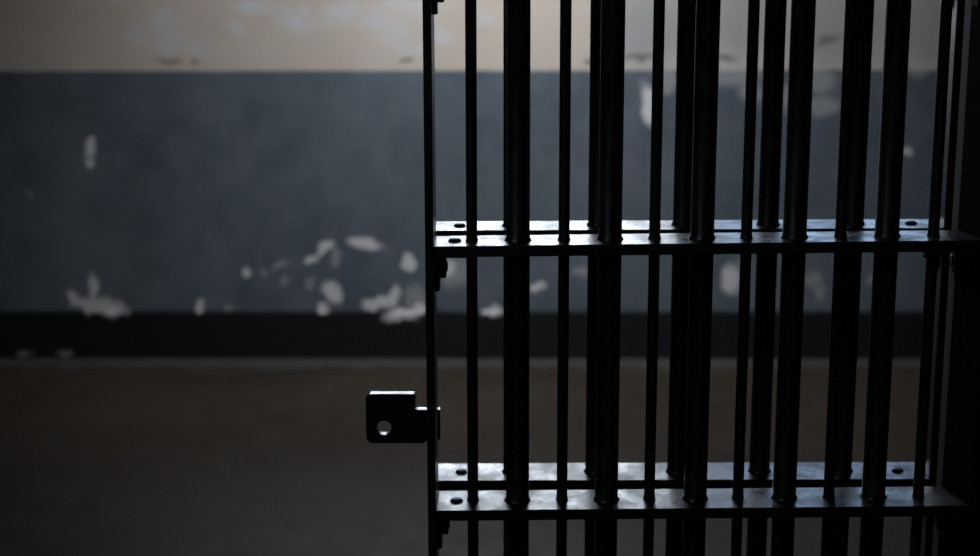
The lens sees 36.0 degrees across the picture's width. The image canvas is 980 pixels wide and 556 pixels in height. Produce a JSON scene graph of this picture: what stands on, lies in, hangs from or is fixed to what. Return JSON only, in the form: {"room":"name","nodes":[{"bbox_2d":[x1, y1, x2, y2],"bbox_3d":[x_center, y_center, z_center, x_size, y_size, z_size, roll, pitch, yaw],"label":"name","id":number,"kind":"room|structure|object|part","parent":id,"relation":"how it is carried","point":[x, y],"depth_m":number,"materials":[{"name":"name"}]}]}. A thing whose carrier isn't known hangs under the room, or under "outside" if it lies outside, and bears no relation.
{"room":"prison interior","nodes":[
{"label":"prison interior","id":0,"kind":"room"},
{"bbox_2d":[436,221,465,235],"bbox_3d":[-0.058,-0.082,2.280,0.043,0.021,0.083,0,12,1],"label":"metal bar","id":1,"kind":"object","parent":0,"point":[448,228],"depth_m":2.26,"materials":[{"name":"black paint"}]},
{"bbox_2d":[0,358,919,555],"bbox_3d":[0.047,1.147,2.859,6.800,0.200,7.890,0,12,1],"label":"floor","id":2,"kind":"structure","parent":0,"point":[99,456],"depth_m":5.13,"materials":[{"name":"brown concrete"}]},
{"bbox_2d":[0,0,940,311],"bbox_3d":[0.081,-1.448,6.046,6.800,3.600,0.200,0,12,1],"label":"wall","id":3,"kind":"structure","parent":0,"point":[156,155],"depth_m":6.14,"materials":[{"name":"paint"}]},
{"bbox_2d":[0,311,922,358],"bbox_3d":[0.083,0.238,6.285,6.400,0.200,0.012,0,12,1],"label":"baseboard","id":4,"kind":"structure","parent":3,"relation":"attached to","point":[23,334],"depth_m":6.29,"materials":[{"name":"paint"}]},
{"bbox_2d":[567,256,597,489],"bbox_3d":[0.140,0.139,2.324,0.042,0.365,0.083,0,12,1],"label":"metal bar","id":5,"kind":"object","parent":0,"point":[581,476],"depth_m":2.32,"materials":[{"name":"black paint"}]},
{"bbox_2d":[570,0,600,233],"bbox_3d":[0.140,-0.241,2.246,0.041,0.341,0.083,0,12,1],"label":"metal bar","id":6,"kind":"object","parent":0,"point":[590,226],"depth_m":2.24,"materials":[{"name":"black paint"}]},
{"bbox_2d":[655,255,689,488],"bbox_3d":[0.276,0.137,2.322,0.044,0.365,0.083,0,12,1],"label":"metal bar","id":7,"kind":"object","parent":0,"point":[669,475],"depth_m":2.31,"materials":[{"name":"black paint"}]},
{"bbox_2d":[660,0,695,232],"bbox_3d":[0.275,-0.242,2.244,0.044,0.339,0.083,0,12,1],"label":"metal bar","id":8,"kind":"object","parent":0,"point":[686,15],"depth_m":2.23,"materials":[{"name":"black paint"}]},
{"bbox_3d":[0.292,-0.073,2.279,0.763,0.019,0.084,0,12,1],"label":"rail","id":9,"kind":"part","parent":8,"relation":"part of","materials":[{"name":"metal"}]},
{"bbox_2d":[707,463,732,488],"bbox_3d":[0.354,0.296,2.354,0.039,0.040,0.083,0,12,1],"label":"metal bar","id":10,"kind":"object","parent":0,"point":[719,475],"depth_m":2.33,"materials":[{"name":"black paint"}]},
{"bbox_3d":[0.292,0.309,2.357,0.763,0.019,0.084,0,12,1],"label":"rail","id":11,"kind":"part","parent":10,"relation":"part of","materials":[{"name":"metal"}]},
{"bbox_2d":[744,254,776,487],"bbox_3d":[0.413,0.135,2.320,0.045,0.365,0.083,0,12,1],"label":"metal bar","id":12,"kind":"object","parent":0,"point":[758,468],"depth_m":2.31,"materials":[{"name":"black paint"}]},
{"bbox_2d":[752,0,786,231],"bbox_3d":[0.412,-0.243,2.242,0.045,0.337,0.083,0,12,1],"label":"metal bar","id":13,"kind":"object","parent":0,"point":[768,220],"depth_m":2.23,"materials":[{"name":"black paint"}]},
{"bbox_2d":[932,0,979,555],"bbox_3d":[0.039,-0.632,2.079,6.400,3.600,0.320,0,12,1],"label":"wall partition","id":14,"kind":"structure","parent":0,"point":[967,17],"depth_m":2.28,"materials":[{"name":"paint"}]},
{"bbox_2d":[366,0,979,555],"bbox_3d":[0.255,0.091,2.134,0.873,2.160,0.100,0,12,1],"label":"door","id":15,"kind":"structure","parent":14,"relation":"in","point":[954,505],"depth_m":2.10,"materials":[{"name":"black paint"}]},
{"bbox_2d":[438,463,467,490],"bbox_3d":[-0.057,0.298,2.359,0.045,0.044,0.083,0,12,1],"label":"metal bar","id":16,"kind":"object","parent":15,"relation":"attached to","point":[451,476],"depth_m":2.34,"materials":[{"name":"black paint"}]},
{"bbox_2d":[477,0,505,235],"bbox_3d":[0.002,-0.240,2.247,0.042,0.344,0.083,0,12,1],"label":"metal bar","id":17,"kind":"object","parent":15,"relation":"attached to","point":[483,227],"depth_m":2.24,"materials":[{"name":"black paint"}]},
{"bbox_2d":[478,257,505,489],"bbox_3d":[0.003,0.139,2.325,0.042,0.364,0.083,0,12,1],"label":"metal bar","id":18,"kind":"object","parent":15,"relation":"attached to","point":[491,476],"depth_m":2.32,"materials":[{"name":"black paint"}]},
{"bbox_2d":[529,463,556,489],"bbox_3d":[0.082,0.297,2.357,0.042,0.042,0.083,0,12,1],"label":"metal bar","id":19,"kind":"object","parent":15,"relation":"attached to","point":[542,476],"depth_m":2.33,"materials":[{"name":"black paint"}]},
{"bbox_2d":[618,463,644,488],"bbox_3d":[0.218,0.296,2.355,0.040,0.040,0.083,0,12,1],"label":"metal bar","id":20,"kind":"object","parent":15,"relation":"attached to","point":[630,475],"depth_m":2.34,"materials":[{"name":"black paint"}]},
{"bbox_3d":[0.302,0.325,2.173,0.756,0.024,0.084,0,12,1],"label":"rail","id":21,"kind":"part","parent":15,"relation":"part of","materials":[{"name":"metal"}]},
{"bbox_3d":[0.301,-0.048,2.097,0.756,0.024,0.084,0,12,1],"label":"rail","id":22,"kind":"part","parent":15,"relation":"part of","materials":[{"name":"metal"}]},
{"bbox_2d":[796,462,824,487],"bbox_3d":[0.492,0.294,2.352,0.042,0.040,0.083,0,12,1],"label":"metal bar","id":23,"kind":"object","parent":15,"relation":"attached to","point":[809,474],"depth_m":2.33,"materials":[{"name":"black paint"}]},
{"bbox_2d":[835,253,862,486],"bbox_3d":[0.551,0.134,2.318,0.042,0.364,0.083,0,12,1],"label":"metal bar","id":24,"kind":"object","parent":15,"relation":"attached to","point":[848,473],"depth_m":2.31,"materials":[{"name":"black paint"}]},
{"bbox_2d":[847,0,874,230],"bbox_3d":[0.550,-0.243,2.241,0.041,0.336,0.083,0,12,1],"label":"metal bar","id":25,"kind":"object","parent":15,"relation":"attached to","point":[856,221],"depth_m":2.23,"materials":[{"name":"black paint"}]},
{"bbox_2d":[886,462,913,486],"bbox_3d":[0.629,0.293,2.350,0.042,0.039,0.083,0,12,1],"label":"metal bar","id":26,"kind":"object","parent":15,"relation":"attached to","point":[898,474],"depth_m":2.33,"materials":[{"name":"black paint"}]},
{"bbox_2d":[924,252,949,486],"bbox_3d":[0.676,0.133,2.317,0.018,0.366,0.083,0,12,1],"label":"metal bar","id":27,"kind":"object","parent":15,"relation":"attached to","point":[943,257],"depth_m":2.28,"materials":[{"name":"black paint"}]},
{"bbox_2d":[940,0,964,229],"bbox_3d":[0.675,-0.244,2.239,0.018,0.334,0.083,0,12,1],"label":"metal bar","id":28,"kind":"object","parent":15,"relation":"attached to","point":[958,12],"depth_m":2.20,"materials":[{"name":"black paint"}]}
]}

